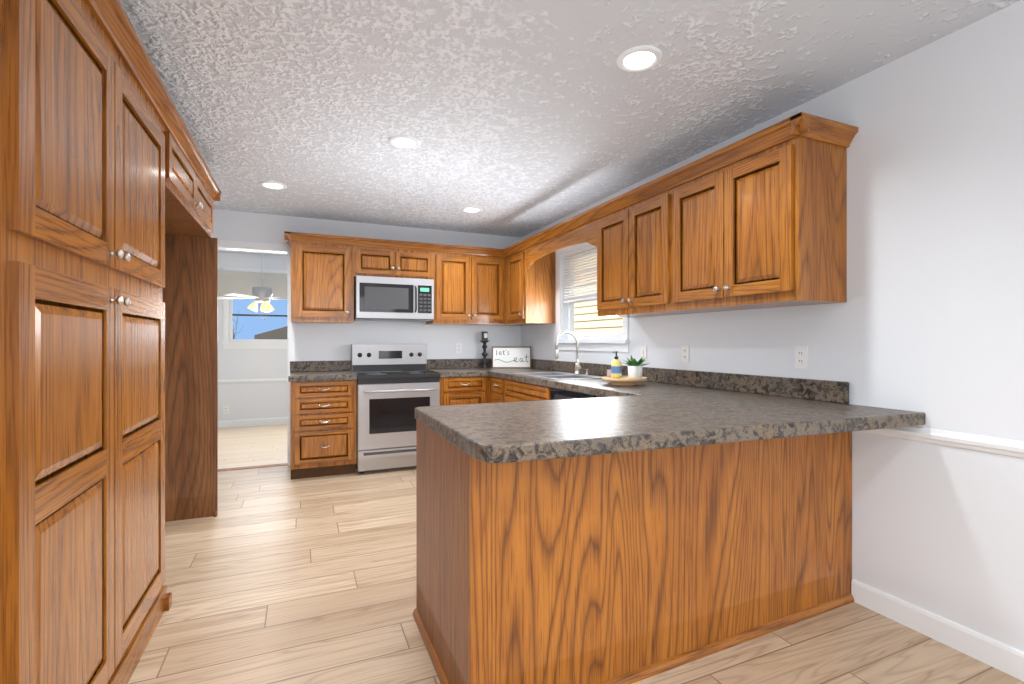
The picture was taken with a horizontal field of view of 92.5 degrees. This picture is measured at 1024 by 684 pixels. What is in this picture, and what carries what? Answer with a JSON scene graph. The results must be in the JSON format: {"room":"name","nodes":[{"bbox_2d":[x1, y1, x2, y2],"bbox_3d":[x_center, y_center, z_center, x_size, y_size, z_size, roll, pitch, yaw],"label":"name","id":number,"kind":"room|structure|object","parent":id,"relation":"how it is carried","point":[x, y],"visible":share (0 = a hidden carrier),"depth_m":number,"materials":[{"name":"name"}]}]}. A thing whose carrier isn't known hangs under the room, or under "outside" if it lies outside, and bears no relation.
{"room":"kitchen","nodes":[
{"label":"kitchen","id":0,"kind":"room"},
{"bbox_2d":[172,108,199,219],"bbox_3d":[-2.007,-0.906,2.439,0.638,0.341,0.706,0,0,-23],"label":"upper cabinet","id":1,"kind":"object","parent":0,"relation":"attached to","point":[185,158],"depth_m":2.61,"materials":[{"name":"brown wood"}]},
{"bbox_2d":[172,160,215,239],"bbox_3d":[-2.246,-0.906,2.994,0.638,0.341,0.723,0,0,-23],"label":"upper cabinet","id":2,"kind":"object","parent":0,"relation":"attached to","point":[201,229],"depth_m":3.18,"materials":[{"name":"brown wood"}]},
{"bbox_2d":[218,252,286,420],"bbox_3d":[-3.575,-0.030,7.290,4.280,2.500,0.140,0,0,-23],"label":"wall","id":3,"kind":"structure","parent":0,"point":[254,400],"depth_m":7.11,"materials":[{"name":"white paint"}]},
{"bbox_2d":[223,406,228,413],"bbox_3d":[-4.078,0.970,6.992,0.070,0.114,0.010,0,0,-23],"label":"outlet","id":4,"kind":"object","parent":3,"relation":"attached to","point":[225,409],"visible":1,"depth_m":6.99,"materials":[{"name":"white plastic"}]},
{"bbox_2d":[218,417,286,427],"bbox_3d":[-3.545,1.170,7.220,4.000,0.100,0.015,0,0,-23],"label":"baseboard","id":5,"kind":"structure","parent":3,"relation":"attached to","point":[282,420],"depth_m":7.11,"materials":[{"name":"white wood"}]},
{"bbox_2d":[218,378,286,383],"bbox_3d":[-3.543,0.569,7.215,4.000,0.062,0.022,0,0,-23],"label":"trim","id":6,"kind":"structure","parent":3,"relation":"attached to","point":[273,380],"depth_m":7.11,"materials":[{"name":"white wood"}]},
{"bbox_2d":[222,267,286,348],"bbox_3d":[-3.467,-0.482,7.293,1.460,1.165,0.140,0,0,-23],"label":"window","id":7,"kind":"structure","parent":3,"relation":"in","point":[229,342],"depth_m":7.09,"materials":[{"name":"white"}]},
{"bbox_2d":[218,270,286,298],"bbox_3d":[-3.281,-0.825,7.302,2.750,0.370,0.032,0,0,-23],"label":"shade","id":8,"kind":"object","parent":7,"relation":"attached to","point":[237,282],"depth_m":7.07,"materials":[{"name":"grey fabric"}]},
{"bbox_2d":[218,250,286,255],"bbox_3d":[-3.061,-1.330,6.096,4.280,0.100,2.740,0,0,-23],"label":"ceiling","id":9,"kind":"structure","parent":0,"point":[247,252],"depth_m":7.01,"materials":[{"name":"white paint"}]},
{"bbox_2d":[218,252,286,319],"bbox_3d":[-3.109,-0.774,6.097,1.108,1.009,1.066,0,0,-23],"label":"fan","id":10,"kind":"object","parent":9,"relation":"hanging from","point":[262,295],"visible":0.96,"depth_m":6.00,"materials":[{"name":"white"}]},
{"bbox_2d":[211,209,520,360],"bbox_3d":[-1.573,-0.010,5.169,3.600,2.460,0.140,0,0,-23],"label":"wall","id":11,"kind":"structure","parent":0,"point":[324,341],"depth_m":5.12,"materials":[{"name":"white paint"}]},
{"bbox_2d":[218,240,294,465],"bbox_3d":[-2.631,0.133,4.706,1.000,2.175,0.154,0,0,-23],"label":"door frame","id":12,"kind":"structure","parent":11,"relation":"attached to","point":[254,246],"depth_m":4.81,"materials":[{"name":"white"}]},
{"bbox_2d":[288,232,355,323],"bbox_3d":[-1.849,-0.598,4.779,0.555,0.816,0.355,0,0,-23],"label":"upper cabinet","id":13,"kind":"object","parent":11,"relation":"attached to","point":[323,267],"depth_m":4.62,"materials":[{"name":"brown wood"}]},
{"bbox_2d":[356,237,403,277],"bbox_3d":[-1.391,-0.821,4.976,0.443,0.370,0.355,0,0,-23],"label":"upper cabinet","id":14,"kind":"object","parent":11,"relation":"attached to","point":[374,257],"depth_m":4.82,"materials":[{"name":"brown wood"}]},
{"bbox_2d":[354,276,433,321],"bbox_3d":[-1.212,-0.427,4.993,0.752,0.414,0.464,0,0,-23],"label":"over-the-range microwave","id":15,"kind":"object","parent":14,"relation":"attached to","point":[393,299],"visible":1,"depth_m":4.82,"materials":[{"name":"silver metal"}]},
{"bbox_2d":[456,343,461,352],"bbox_3d":[-0.597,0.070,5.507,0.070,0.114,0.010,0,0,-23],"label":"outlet","id":16,"kind":"object","parent":11,"relation":"attached to","point":[458,347],"visible":1,"depth_m":5.50,"materials":[{"name":"white plastic"}]},
{"bbox_2d":[426,244,507,325],"bbox_3d":[-0.503,-0.598,5.359,0.807,0.816,0.355,0,0,-23],"label":"upper cabinet","id":17,"kind":"object","parent":11,"relation":"attached to","point":[467,282],"depth_m":5.18,"materials":[{"name":"brown wood"}]},
{"bbox_2d":[119,0,1020,236],"bbox_3d":[0.017,-1.290,1.477,3.880,0.100,8.180,0,0,-23],"label":"ceiling","id":18,"kind":"structure","parent":0,"point":[518,118],"depth_m":2.38,"materials":[{"name":"white paint"}]},
{"bbox_2d":[259,181,286,189],"bbox_3d":[-1.885,-1.234,3.870,0.195,0.010,0.195,0,0,-23],"label":"recessed light","id":19,"kind":"object","parent":18,"relation":"in","point":[273,185],"visible":0.98,"depth_m":3.87,"materials":[{"name":"white plastic"}]},
{"bbox_2d":[388,135,420,148],"bbox_3d":[-0.664,-1.234,3.035,0.195,0.010,0.195,0,0,-23],"label":"recessed light","id":20,"kind":"object","parent":18,"relation":"in","point":[405,141],"visible":1,"depth_m":3.02,"materials":[{"name":"white"}]},
{"bbox_2d":[461,207,481,212],"bbox_3d":[-0.374,-1.234,4.586,0.195,0.010,0.195,0,0,-23],"label":"recessed light","id":21,"kind":"object","parent":18,"relation":"in","point":[471,209],"visible":0.92,"depth_m":4.57,"materials":[{"name":"white plastic"}]},
{"bbox_2d":[616,45,662,71],"bbox_3d":[0.557,-1.234,2.145,0.195,0.010,0.195,0,0,-23],"label":"recessed light","id":22,"kind":"object","parent":18,"relation":"in","point":[635,59],"visible":1,"depth_m":2.13,"materials":[{"name":"white plastic"}]},
{"bbox_2d":[128,424,1023,683],"bbox_3d":[-1.076,1.247,2.498,5.080,0.066,10.920,0,0,-23],"label":"floor","id":23,"kind":"structure","parent":0,"point":[276,575],"depth_m":2.21,"materials":[{"name":"laminate"}]},
{"bbox_2d":[0,0,127,683],"bbox_3d":[-1.472,0.072,1.198,0.638,2.296,0.765,0,0,-23],"label":"tall cabinet","id":24,"kind":"object","parent":23,"relation":"on","point":[110,192],"depth_m":1.27,"materials":[{"name":"brown wood"}]},
{"bbox_2d":[128,28,171,681],"bbox_3d":[-1.716,0.072,1.763,0.638,2.296,0.765,0,0,-23],"label":"tall cabinet","id":25,"kind":"object","parent":23,"relation":"on","point":[149,107],"depth_m":1.97,"materials":[{"name":"brown wood"}]},
{"bbox_2d":[290,380,356,479],"bbox_3d":[-1.788,0.784,4.637,0.553,0.872,0.662,0,0,-23],"label":"drawers","id":26,"kind":"object","parent":23,"relation":"on","point":[323,428],"visible":1,"depth_m":4.37,"materials":[{"name":"brown wood"}]},
{"bbox_2d":[288,360,356,381],"bbox_3d":[-1.798,0.268,4.644,0.572,0.157,0.643,0,0,-23],"label":"countertop","id":27,"kind":"structure","parent":26,"relation":"on","point":[300,371],"depth_m":4.82,"materials":[{"name":"stone"}]},
{"bbox_2d":[351,344,439,473],"bbox_3d":[-1.163,0.620,4.871,0.769,1.200,0.682,0,0,-23],"label":"range","id":28,"kind":"object","parent":23,"relation":"on","point":[397,384],"visible":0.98,"depth_m":4.62,"materials":[{"name":"silver metal"}]},
{"bbox_2d":[439,376,489,405],"bbox_3d":[-0.575,0.784,5.160,0.532,0.872,0.662,0,0,-23],"label":"base cabinet","id":29,"kind":"object","parent":23,"relation":"on","point":[462,390],"visible":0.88,"depth_m":4.88,"materials":[{"name":"brown wood"}]},
{"bbox_2d":[427,359,487,377],"bbox_3d":[-0.602,0.268,5.156,0.485,0.157,0.649,0,0,-23],"label":"countertop","id":30,"kind":"structure","parent":29,"relation":"on","point":[445,367],"depth_m":5.38,"materials":[{"name":"stone"}]},
{"bbox_2d":[490,376,550,402],"bbox_3d":[0.185,0.784,4.782,0.671,0.872,1.956,0,0,-23],"label":"base cabinet","id":31,"kind":"object","parent":23,"relation":"on","point":[503,390],"visible":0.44,"depth_m":4.40,"materials":[{"name":"brown wood"}]},
{"bbox_2d":[550,388,596,399],"bbox_3d":[0.687,0.786,3.601,0.650,0.868,0.605,0,0,-23],"label":"dishwasher","id":32,"kind":"object","parent":23,"relation":"on","point":[556,394],"visible":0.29,"depth_m":3.53,"materials":[{"name":"black plastic"}]},
{"bbox_2d":[413,420,853,683],"bbox_3d":[0.596,0.784,2.226,1.940,0.872,0.782,0,0,-23],"label":"base cabinet","id":33,"kind":"object","parent":23,"relation":"on","point":[632,567],"visible":0.75,"depth_m":1.80,"materials":[{"name":"brown wood"}]},
{"bbox_2d":[415,391,819,462],"bbox_3d":[0.334,0.321,2.006,1.260,0.052,1.031,0,0,-23],"label":"countertop","id":34,"kind":"structure","parent":33,"relation":"on","point":[661,408],"depth_m":1.77,"materials":[{"name":"stone"}]},
{"bbox_2d":[488,331,924,433],"bbox_3d":[0.611,0.124,3.798,0.668,0.446,4.103,0,0,-23],"label":"countertop","id":35,"kind":"structure","parent":33,"relation":"on","point":[827,401],"depth_m":2.75,"materials":[{"name":"stone"}]},
{"bbox_2d":[480,340,488,367],"bbox_3d":[-0.308,0.138,5.518,0.103,0.313,0.103,0,0,-23],"label":"candlestick","id":36,"kind":"object","parent":35,"relation":"on","point":[484,354],"visible":1,"depth_m":5.50,"materials":[{"name":"black plastic"}]},
{"bbox_2d":[481,331,487,339],"bbox_3d":[-0.307,-0.069,5.517,0.072,0.098,0.074,0,0,-23],"label":"candle","id":37,"kind":"object","parent":36,"relation":"on","point":[484,335],"depth_m":5.49,"materials":[{"name":"grey wax"}]},
{"bbox_2d":[492,346,530,367],"bbox_3d":[-0.006,0.172,5.478,0.440,0.245,0.024,0,0,0],"label":"eat sign","id":38,"kind":"object","parent":35,"relation":"on","point":[511,356],"visible":1,"depth_m":5.47,"materials":[{"name":"white wood"}]},
{"bbox_2d":[512,371,609,385],"bbox_3d":[0.401,0.316,4.277,0.494,0.053,0.844,0,0,-23],"label":"sink","id":39,"kind":"object","parent":35,"relation":"in","point":[544,375],"depth_m":4.27,"materials":[{"name":"silver metal"}]},
{"bbox_2d":[554,331,588,375],"bbox_3d":[0.517,0.095,4.248,0.255,0.388,0.202,0,0,-23],"label":"faucet","id":40,"kind":"object","parent":35,"relation":"on","point":[577,365],"depth_m":4.31,"materials":[{"name":"silver metal"}]},
{"bbox_2d":[607,369,611,382],"bbox_3d":[0.724,0.246,3.553,0.070,0.095,0.004,0,0,-3],"label":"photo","id":41,"kind":"object","parent":35,"relation":"on","point":[608,372],"visible":0.29,"depth_m":3.55,"materials":[{"name":"pink"}]},
{"bbox_2d":[602,376,646,385],"bbox_3d":[0.775,0.268,3.382,0.306,0.052,0.306,0,0,-23],"label":"round tray","id":42,"kind":"object","parent":35,"relation":"on","point":[624,381],"visible":0.88,"depth_m":3.30,"materials":[{"name":"brown wood"}]},
{"bbox_2d":[611,351,621,377],"bbox_3d":[0.731,0.157,3.434,0.073,0.184,0.073,0,0,-23],"label":"soap dispenser","id":43,"kind":"object","parent":42,"relation":"on","point":[616,367],"visible":1,"depth_m":3.41,"materials":[{"name":"yellow plastic"}]},
{"bbox_2d":[625,356,649,378],"bbox_3d":[0.842,0.167,3.354,0.209,0.162,0.209,0,0,-23],"label":"plant pot","id":44,"kind":"object","parent":42,"relation":"on","point":[635,367],"visible":0.98,"depth_m":3.31,"materials":[{"name":"white ceramic"}]},
{"bbox_2d":[521,0,1023,651],"bbox_3d":[1.735,-0.010,2.217,0.140,2.460,8.180,0,0,-23],"label":"wall","id":45,"kind":"structure","parent":0,"point":[927,318],"depth_m":2.04,"materials":[{"name":"white paint"}]},
{"bbox_2d":[508,240,555,325],"bbox_3d":[0.200,-0.598,5.151,0.354,0.816,0.423,0,0,-23],"label":"upper cabinet","id":46,"kind":"object","parent":45,"relation":"attached to","point":[531,263],"depth_m":4.97,"materials":[{"name":"brown wood"}]},
{"bbox_2d":[554,243,629,351],"bbox_3d":[0.745,-0.432,4.458,0.186,1.025,1.200,0,0,-23],"label":"window","id":47,"kind":"structure","parent":45,"relation":"in","point":[598,342],"depth_m":4.74,"materials":[{"name":"white"}]},
{"bbox_2d":[563,246,596,302],"bbox_3d":[0.732,-0.634,4.453,0.043,0.488,1.010,0,0,-23],"label":"window blind","id":48,"kind":"object","parent":47,"relation":"attached to","point":[580,267],"visible":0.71,"depth_m":4.62,"materials":[{"name":"white plastic"}]},
{"bbox_2d":[640,346,646,360],"bbox_3d":[1.000,0.085,3.729,0.012,0.114,0.070,0,0,-23],"label":"outlet","id":49,"kind":"object","parent":45,"relation":"attached to","point":[643,351],"visible":0.89,"depth_m":3.72,"materials":[{"name":"white plastic"}]},
{"bbox_2d":[592,173,699,317],"bbox_3d":[0.955,-0.598,3.397,0.354,0.816,0.815,0,0,-23],"label":"upper cabinet","id":50,"kind":"object","parent":45,"relation":"attached to","point":[630,229],"depth_m":3.28,"materials":[{"name":"brown wood"}]},
{"bbox_2d":[681,345,688,361],"bbox_3d":[1.175,0.080,3.326,0.010,0.114,0.070,0,0,-23],"label":"electrical outlet","id":51,"kind":"object","parent":45,"relation":"attached to","point":[684,353],"visible":1,"depth_m":3.32,"materials":[{"name":"white plastic"}]},
{"bbox_2d":[668,113,851,312],"bbox_3d":[1.277,-0.598,2.649,0.354,0.816,0.815,0,0,-23],"label":"upper cabinet","id":52,"kind":"object","parent":45,"relation":"attached to","point":[757,220],"depth_m":2.36,"materials":[{"name":"brown wood"}]},
{"bbox_2d":[795,346,807,368],"bbox_3d":[1.507,0.080,2.554,0.010,0.114,0.070,0,0,-23],"label":"electrical outlet","id":53,"kind":"object","parent":45,"relation":"attached to","point":[801,356],"visible":1,"depth_m":2.55,"materials":[{"name":"white plastic"}]},
{"bbox_2d":[851,579,1023,680],"bbox_3d":[2.416,1.170,0.436,0.015,0.100,4.090,0,0,-23],"label":"baseboard","id":54,"kind":"structure","parent":45,"relation":"attached to","point":[1001,656],"depth_m":1.98,"materials":[{"name":"white wood"}]},
{"bbox_2d":[858,426,1023,457],"bbox_3d":[2.413,0.389,0.436,0.023,0.062,4.090,0,0,-23],"label":"trim","id":55,"kind":"structure","parent":45,"relation":"attached to","point":[1002,446],"depth_m":1.94,"materials":[{"name":"white wood"}]},
{"label":"outside","id":56,"kind":"structure","parent":0,"visible":0},
{"bbox_3d":[-3.319,1.645,20.347,70.000,0.150,80.000,0,0,-23],"label":"ground","id":57,"kind":"structure","parent":56,"visible":0},
{"bbox_2d":[233,313,243,338],"bbox_3d":[-10.679,0.152,17.848,1.266,2.947,1.721,0,0,-42],"label":"tree","id":58,"kind":"object","parent":57,"relation":"on","point":[236,328],"visible":0.12,"depth_m":17.58,"materials":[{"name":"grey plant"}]},
{"bbox_2d":[254,326,286,338],"bbox_3d":[-15.154,-1.180,41.381,11.100,5.600,8.000,0,0,-23],"label":"neighboring house roof","id":59,"kind":"structure","parent":57,"relation":"on","point":[280,333],"depth_m":36.03,"materials":[{"name":"grey"}]},
{"bbox_2d":[574,254,621,334],"bbox_3d":[3.266,-0.380,16.649,4.830,4.000,32.000,0,0,-23],"label":"neighbor house","id":60,"kind":"structure","parent":57,"relation":"on","point":[587,320],"depth_m":13.27,"materials":[{"name":"beige"}]}
]}

